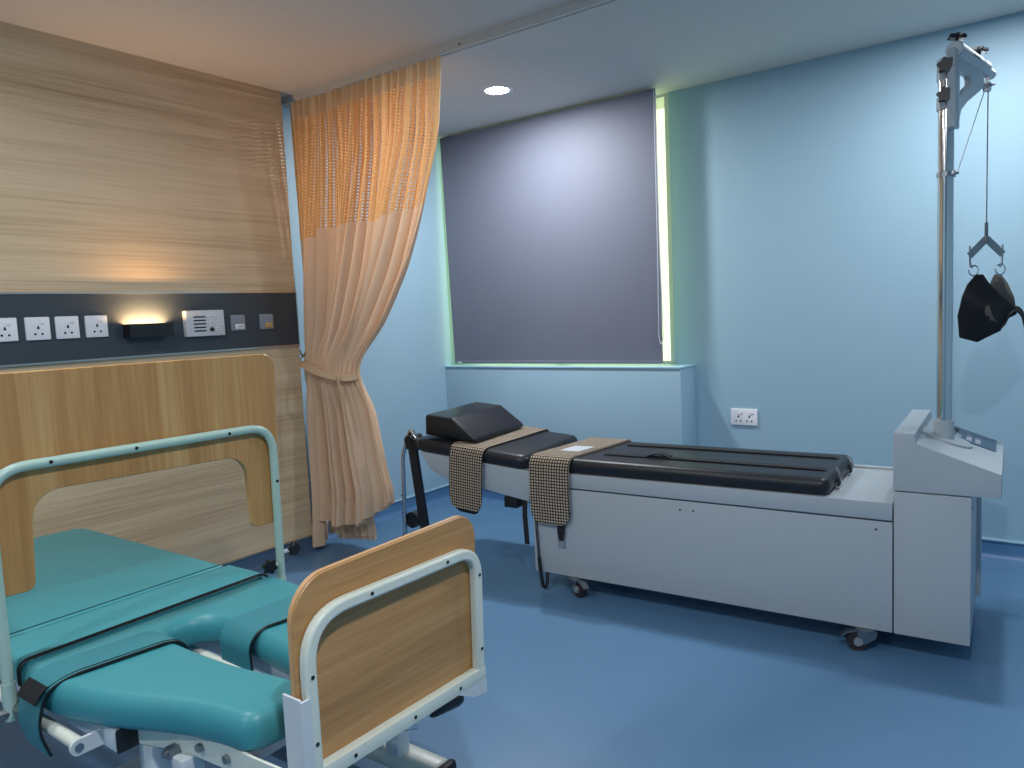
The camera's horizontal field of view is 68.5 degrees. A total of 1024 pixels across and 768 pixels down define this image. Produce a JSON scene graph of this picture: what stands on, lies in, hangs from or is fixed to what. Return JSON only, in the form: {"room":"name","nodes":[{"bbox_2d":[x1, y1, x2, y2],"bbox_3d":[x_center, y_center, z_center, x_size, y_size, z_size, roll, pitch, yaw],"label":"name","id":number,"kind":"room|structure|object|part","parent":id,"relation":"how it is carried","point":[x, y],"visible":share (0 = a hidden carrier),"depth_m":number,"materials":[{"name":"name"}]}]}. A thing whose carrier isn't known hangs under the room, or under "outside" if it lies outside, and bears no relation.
{"room":"hospital room","nodes":[
{"label":"hospital room","id":0,"kind":"room"},
{"bbox_2d":[0,21,311,564],"bbox_3d":[-2.528,-0.118,2.283,0.100,2.395,4.500,1,7,36],"label":"wall","id":1,"kind":"structure","parent":0,"point":[120,171],"depth_m":3.40,"materials":[{"name":"brown wood"}]},
{"bbox_2d":[0,318,18,341],"bbox_3d":[-1.976,-0.211,2.926,0.013,0.092,0.090,1,7,36],"label":"wall socket","id":2,"kind":"object","parent":1,"relation":"attached to","point":[8,326],"visible":1,"depth_m":2.93,"materials":[{"name":"white plastic"}]},
{"bbox_2d":[24,317,50,340],"bbox_3d":[-1.906,-0.223,3.022,0.013,0.092,0.090,1,7,36],"label":"wall socket","id":3,"kind":"object","parent":1,"relation":"attached to","point":[36,328],"visible":1,"depth_m":3.02,"materials":[{"name":"white plastic"}]},
{"bbox_2d":[54,316,79,338],"bbox_3d":[-1.840,-0.234,3.111,0.013,0.092,0.090,1,7,36],"label":"wall socket","id":4,"kind":"object","parent":1,"relation":"attached to","point":[66,327],"visible":1,"depth_m":3.11,"materials":[{"name":"white plastic"}]},
{"bbox_2d":[84,315,108,337],"bbox_3d":[-1.771,-0.246,3.205,0.013,0.092,0.090,1,7,36],"label":"wall socket","id":5,"kind":"object","parent":1,"relation":"attached to","point":[95,326],"visible":1,"depth_m":3.20,"materials":[{"name":"white plastic"}]},
{"bbox_2d":[0,291,295,293],"bbox_3d":[-2.494,-0.266,2.238,0.022,0.008,4.498,1,7,36],"label":"trim","id":6,"kind":"structure","parent":1,"relation":"attached to","point":[245,291],"depth_m":3.32,"materials":[{"name":"silver metal"}]},
{"bbox_2d":[122,322,173,337],"bbox_3d":[-1.625,-0.241,3.363,0.062,0.060,0.200,1,7,36],"label":"lamp","id":7,"kind":"object","parent":1,"relation":"attached to","point":[146,329],"visible":1,"depth_m":3.33,"materials":[{"name":"black plastic"}]},
{"bbox_2d":[0,293,298,364],"bbox_3d":[-2.490,-0.126,2.253,0.016,0.275,4.498,1,7,36],"label":"bedhead wall panel","id":8,"kind":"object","parent":1,"relation":"attached to","point":[119,309],"depth_m":3.36,"materials":[{"name":"black plastic"}]},
{"bbox_2d":[0,344,299,367],"bbox_3d":[-2.481,0.015,2.264,0.022,0.008,4.498,1,7,36],"label":"trim","id":9,"kind":"structure","parent":1,"relation":"attached to","point":[28,364],"depth_m":3.36,"materials":[{"name":"silver metal"}]},
{"bbox_2d":[182,310,224,336],"bbox_3d":[-1.470,-0.291,3.596,0.034,0.124,0.200,1,7,36],"label":"intercom panel","id":10,"kind":"object","parent":1,"relation":"attached to","point":[196,323],"visible":1,"depth_m":3.58,"materials":[{"name":"grey plastic"}]},
{"bbox_2d":[230,315,245,330],"bbox_3d":[-1.367,-0.306,3.751,0.017,0.078,0.078,1,7,36],"label":"button","id":11,"kind":"object","parent":1,"relation":"attached to","point":[237,322],"visible":1,"depth_m":3.74,"materials":[{"name":"grey plastic"}]},
{"bbox_2d":[259,314,273,328],"bbox_3d":[-1.268,-0.323,3.885,0.017,0.078,0.078,1,7,36],"label":"button","id":12,"kind":"object","parent":1,"relation":"attached to","point":[265,320],"visible":1,"depth_m":3.88,"materials":[{"name":"grey plastic"}]},
{"bbox_2d":[219,534,316,571],"bbox_3d":[-2.417,1.105,2.356,0.035,0.090,4.500,1,7,36],"label":"baseboard","id":13,"kind":"structure","parent":1,"relation":"attached to","point":[253,562],"depth_m":3.91,"materials":[{"name":"blue plastic"}]},
{"bbox_2d":[282,106,463,523],"bbox_3d":[-2.173,-0.160,2.968,0.100,2.470,6.025,1,7,36],"label":"wall","id":14,"kind":"structure","parent":0,"point":[403,370],"depth_m":4.94,"materials":[{"name":"blue paint"}]},
{"bbox_2d":[327,484,449,538],"bbox_3d":[-0.798,0.808,4.758,0.035,0.090,1.300,1,7,36],"label":"baseboard","id":15,"kind":"structure","parent":14,"relation":"attached to","point":[441,493],"depth_m":4.94,"materials":[{"name":"blue plastic"}]},
{"bbox_2d":[0,498,1023,767],"bbox_3d":[-0.117,1.151,1.744,5.110,0.100,6.425,1,7,36],"label":"floor","id":16,"kind":"structure","parent":0,"point":[612,675],"depth_m":2.48,"materials":[{"name":"blue plastic"}]},
{"bbox_2d":[0,354,486,767],"bbox_3d":[-1.073,0.521,2.141,2.026,1.169,0.860,1,7,36],"label":"bed","id":17,"kind":"object","parent":16,"relation":"on","point":[110,636],"visible":1,"depth_m":1.76,"materials":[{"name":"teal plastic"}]},
{"bbox_2d":[6,529,222,637],"bbox_3d":[-1.500,0.635,2.429,1.004,0.072,0.650,1,7,36],"label":"cushion","id":18,"kind":"object","parent":17,"relation":"on","point":[78,572],"depth_m":2.34,"materials":[{"name":"teal leather"}]},
{"bbox_2d":[10,565,262,683],"bbox_3d":[-1.018,0.645,2.076,0.200,0.073,0.679,1,7,36],"label":"seat cushion","id":19,"kind":"object","parent":17,"relation":"on","point":[31,645],"depth_m":2.01,"materials":[{"name":"teal leather"}]},
{"bbox_3d":[-0.762,0.903,1.639,0.055,0.272,0.055,1,7,36],"label":"post","id":20,"kind":"part","parent":17,"relation":"part of","materials":[{"name":"white metal"}]},
{"bbox_2d":[25,576,298,751],"bbox_3d":[-0.653,0.653,1.806,0.712,0.072,0.702,1,7,36],"label":"cushion","id":21,"kind":"object","parent":17,"relation":"on","point":[139,673],"depth_m":1.66,"materials":[{"name":"teal leather"}]},
{"bbox_3d":[-0.617,0.741,1.517,0.445,0.053,0.029,0,6,29],"label":"support plate","id":22,"kind":"part","parent":17,"relation":"part of","materials":[{"name":"white metal"}]},
{"bbox_3d":[-0.740,0.559,2.296,0.049,0.050,0.018,-7,7,-37],"label":"star knob","id":23,"kind":"part","parent":17,"relation":"part of","materials":[{"name":"black plastic"}]},
{"bbox_3d":[-0.687,0.519,2.366,0.018,0.050,0.049,-1,6,20],"label":"star knob","id":24,"kind":"part","parent":17,"relation":"part of","materials":[{"name":"black plastic"}]},
{"bbox_3d":[-0.230,0.569,1.602,0.024,0.344,0.524,1,7,36],"label":"foot frame","id":25,"kind":"part","parent":17,"relation":"part of","materials":[{"name":"white"}]},
{"bbox_3d":[-0.308,0.854,1.985,0.045,0.255,0.045,1,7,36],"label":"post","id":26,"kind":"part","parent":17,"relation":"part of","materials":[{"name":"white metal"}]},
{"bbox_3d":[-0.225,0.717,1.613,0.025,0.037,0.518,1,7,36],"label":"frame rail","id":27,"kind":"part","parent":17,"relation":"part of","materials":[{"name":"white"}]},
{"bbox_3d":[-0.263,0.811,1.853,0.133,0.030,0.106,1,7,36],"label":"crank handle","id":28,"kind":"part","parent":17,"relation":"part of","materials":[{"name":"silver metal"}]},
{"bbox_2d":[401,32,1005,650],"bbox_3d":[0.602,-0.152,3.334,2.648,2.135,0.674,1,6,34],"label":"table","id":29,"kind":"object","parent":16,"relation":"on","point":[818,536],"visible":0.97,"depth_m":2.81,"materials":[{"name":"grey metal"}]},
{"bbox_3d":[-0.523,0.512,3.898,0.149,0.573,0.023,1,6,34],"label":"rest rod","id":30,"kind":"part","parent":29,"relation":"part of","materials":[{"name":"silver metal"}]},
{"bbox_2d":[449,426,548,514],"bbox_3d":[-0.051,0.421,3.806,0.219,0.355,0.582,1,7,36],"label":"belt","id":31,"kind":"object","parent":29,"relation":"on","point":[465,457],"visible":0.94,"depth_m":3.59,"materials":[{"name":"brown fabric"}]},
{"bbox_2d":[426,402,522,441],"bbox_3d":[-0.189,0.189,3.848,0.313,0.140,0.433,1,6,34],"label":"pillow","id":32,"kind":"object","parent":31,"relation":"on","point":[476,421],"visible":1,"depth_m":3.74,"materials":[{"name":"black leather"}]},
{"bbox_2d":[529,437,631,547],"bbox_3d":[0.342,0.495,3.544,0.204,0.414,0.581,2,7,39],"label":"belt","id":33,"kind":"object","parent":29,"relation":"hanging from","point":[548,469],"visible":0.98,"depth_m":3.34,"materials":[{"name":"brown fabric"}]},
{"bbox_3d":[0.308,0.875,3.284,0.030,0.029,0.067,-5,6,-27],"label":"brake lever","id":34,"kind":"part","parent":29,"relation":"part of","materials":[{"name":"silver metal"}]},
{"bbox_3d":[1.211,0.888,2.693,0.067,0.029,0.030,-1,5,14],"label":"brake lever","id":35,"kind":"part","parent":29,"relation":"part of","materials":[{"name":"silver metal"}]},
{"bbox_3d":[1.233,0.342,3.297,0.916,0.012,0.016,1,6,34],"label":"deck rail","id":36,"kind":"part","parent":29,"relation":"part of","materials":[{"name":"silver metal"}]},
{"bbox_3d":[1.496,-0.991,2.586,0.060,0.060,0.074,1,6,34],"label":"star knob","id":37,"kind":"part","parent":29,"relation":"part of","materials":[{"name":"black plastic"}]},
{"bbox_3d":[1.491,-1.088,2.577,0.060,0.060,0.074,1,6,34],"label":"star knob","id":38,"kind":"part","parent":29,"relation":"part of","materials":[{"name":"black plastic"}]},
{"bbox_3d":[1.520,-1.179,2.566,0.056,0.033,0.065,-1,6,19],"label":"arm knob","id":39,"kind":"part","parent":29,"relation":"part of","materials":[{"name":"black plastic"}]},
{"bbox_3d":[1.649,-1.153,2.684,0.386,0.064,0.058,-7,7,-42],"label":"arm","id":40,"kind":"part","parent":29,"relation":"part of","materials":[{"name":"grey metal"}]},
{"bbox_3d":[1.651,-0.917,2.696,0.302,0.336,0.004,-7,7,-42],"label":"guide cord","id":41,"kind":"part","parent":29,"relation":"part of","materials":[{"name":"white fabric"}]},
{"bbox_3d":[1.728,0.566,2.988,0.237,0.504,0.097,1,6,34],"label":"tower panel","id":42,"kind":"part","parent":29,"relation":"part of","materials":[{"name":"grey metal"}]},
{"bbox_3d":[1.690,-1.202,2.719,0.064,0.033,0.057,-4,5,-11],"label":"arm knob","id":43,"kind":"part","parent":29,"relation":"part of","materials":[{"name":"black plastic"}]},
{"bbox_3d":[1.788,-0.831,2.826,0.011,0.541,0.011,-2,5,11],"label":"hanging cord","id":44,"kind":"part","parent":29,"relation":"part of","materials":[{"name":"silver metal"}]},
{"bbox_2d":[957,263,1023,341],"bbox_3d":[1.820,-0.304,2.852,0.252,0.304,0.077,-3,5,-5],"label":"harness","id":45,"kind":"object","parent":29,"relation":"hanging from","point":[985,308],"visible":1,"depth_m":2.83,"materials":[{"name":"black fabric"}]},
{"bbox_2d":[0,0,1023,137],"bbox_3d":[-0.234,-1.405,1.508,5.110,0.100,6.425,1,7,36],"label":"ceiling","id":46,"kind":"structure","parent":0,"point":[289,47],"depth_m":3.32,"materials":[{"name":"white paint"}]},
{"bbox_2d":[281,0,622,106],"bbox_3d":[0.642,-1.488,2.708,4.700,0.035,0.046,1,7,36],"label":"rail","id":47,"kind":"object","parent":46,"relation":"attached to","point":[577,7],"visible":0.9,"depth_m":3.29,"materials":[{"name":"white metal"}]},
{"bbox_2d":[290,55,440,546],"bbox_3d":[-0.722,-0.298,3.826,1.135,2.424,0.247,1,7,36],"label":"curtain","id":48,"kind":"object","parent":47,"relation":"hanging from","point":[354,274],"visible":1,"depth_m":3.88,"materials":[{"name":"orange fabric"}]},
{"bbox_3d":[-0.746,-1.090,3.755,1.101,0.643,0.120,1,7,36],"label":"net panel","id":49,"kind":"part","parent":48,"relation":"part of","materials":[{"name":"brown fabric"}]},
{"bbox_2d":[481,85,512,94],"bbox_3d":[-0.081,-1.597,4.090,0.180,0.006,0.180,1,7,36],"label":"recessed light","id":50,"kind":"object","parent":46,"relation":"in","point":[493,89],"visible":1,"depth_m":4.08,"materials":[{"name":"white plastic"}]},
{"bbox_2d":[485,87,508,93],"bbox_3d":[-0.081,-1.598,4.090,0.128,0.003,0.128,1,7,36],"label":"diffuser","id":51,"kind":"object","parent":50,"relation":"attached to","point":[488,90],"depth_m":4.09,"materials":[{"name":"white plastic"}]},
{"bbox_2d":[446,366,696,445],"bbox_3d":[0.320,0.341,4.828,1.738,0.906,0.205,1,7,36],"label":"wall ledge","id":52,"kind":"object","parent":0,"point":[636,405],"visible":0.34,"depth_m":4.55,"materials":[{"name":"blue paint"}]},
{"bbox_2d":[482,488,529,507],"bbox_3d":[0.281,0.759,4.760,1.690,0.090,0.035,1,7,36],"label":"baseboard","id":53,"kind":"structure","parent":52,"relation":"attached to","point":[487,495],"depth_m":5.07,"materials":[{"name":"blue plastic"}]},
{"bbox_2d":[668,11,1023,541],"bbox_3d":[1.627,-0.428,3.990,5.010,2.470,0.150,1,7,36],"label":"wall","id":54,"kind":"structure","parent":0,"point":[804,194],"depth_m":3.82,"materials":[{"name":"blue paint"}]},
{"bbox_2d":[445,363,695,368],"bbox_3d":[0.300,-0.116,4.782,1.744,0.012,0.211,1,7,36],"label":"trim","id":55,"kind":"structure","parent":54,"relation":"attached to","point":[465,365],"depth_m":4.65,"materials":[{"name":"blue"}]},
{"bbox_2d":[502,93,674,363],"bbox_3d":[0.304,-0.894,4.856,1.595,1.582,0.050,1,7,36],"label":"window","id":56,"kind":"structure","parent":54,"relation":"in","point":[662,96],"depth_m":4.37,"materials":[{"name":"grey metal"}]},
{"bbox_2d":[440,88,663,363],"bbox_3d":[0.207,-0.894,4.699,1.604,1.533,0.085,1,7,36],"label":"roller blind","id":57,"kind":"object","parent":56,"relation":"attached to","point":[552,219],"visible":1,"depth_m":4.61,"materials":[{"name":"fabric"}]},
{"bbox_3d":[0.817,-0.925,4.201,0.033,1.407,0.013,1,7,36],"label":"bead chain","id":58,"kind":"part","parent":57,"relation":"part of","materials":[{"name":"grey"}]},
{"bbox_2d":[731,408,757,425],"bbox_3d":[1.299,0.185,4.207,0.150,0.092,0.013,1,7,36],"label":"wall socket","id":59,"kind":"object","parent":54,"relation":"attached to","point":[738,416],"visible":1,"depth_m":4.20,"materials":[{"name":"white plastic"}]},
{"bbox_2d":[981,537,1023,562],"bbox_3d":[2.337,0.781,3.505,3.050,0.090,0.035,1,7,36],"label":"baseboard","id":60,"kind":"structure","parent":54,"relation":"attached to","point":[997,549],"depth_m":3.53,"materials":[{"name":"blue plastic"}]}
]}

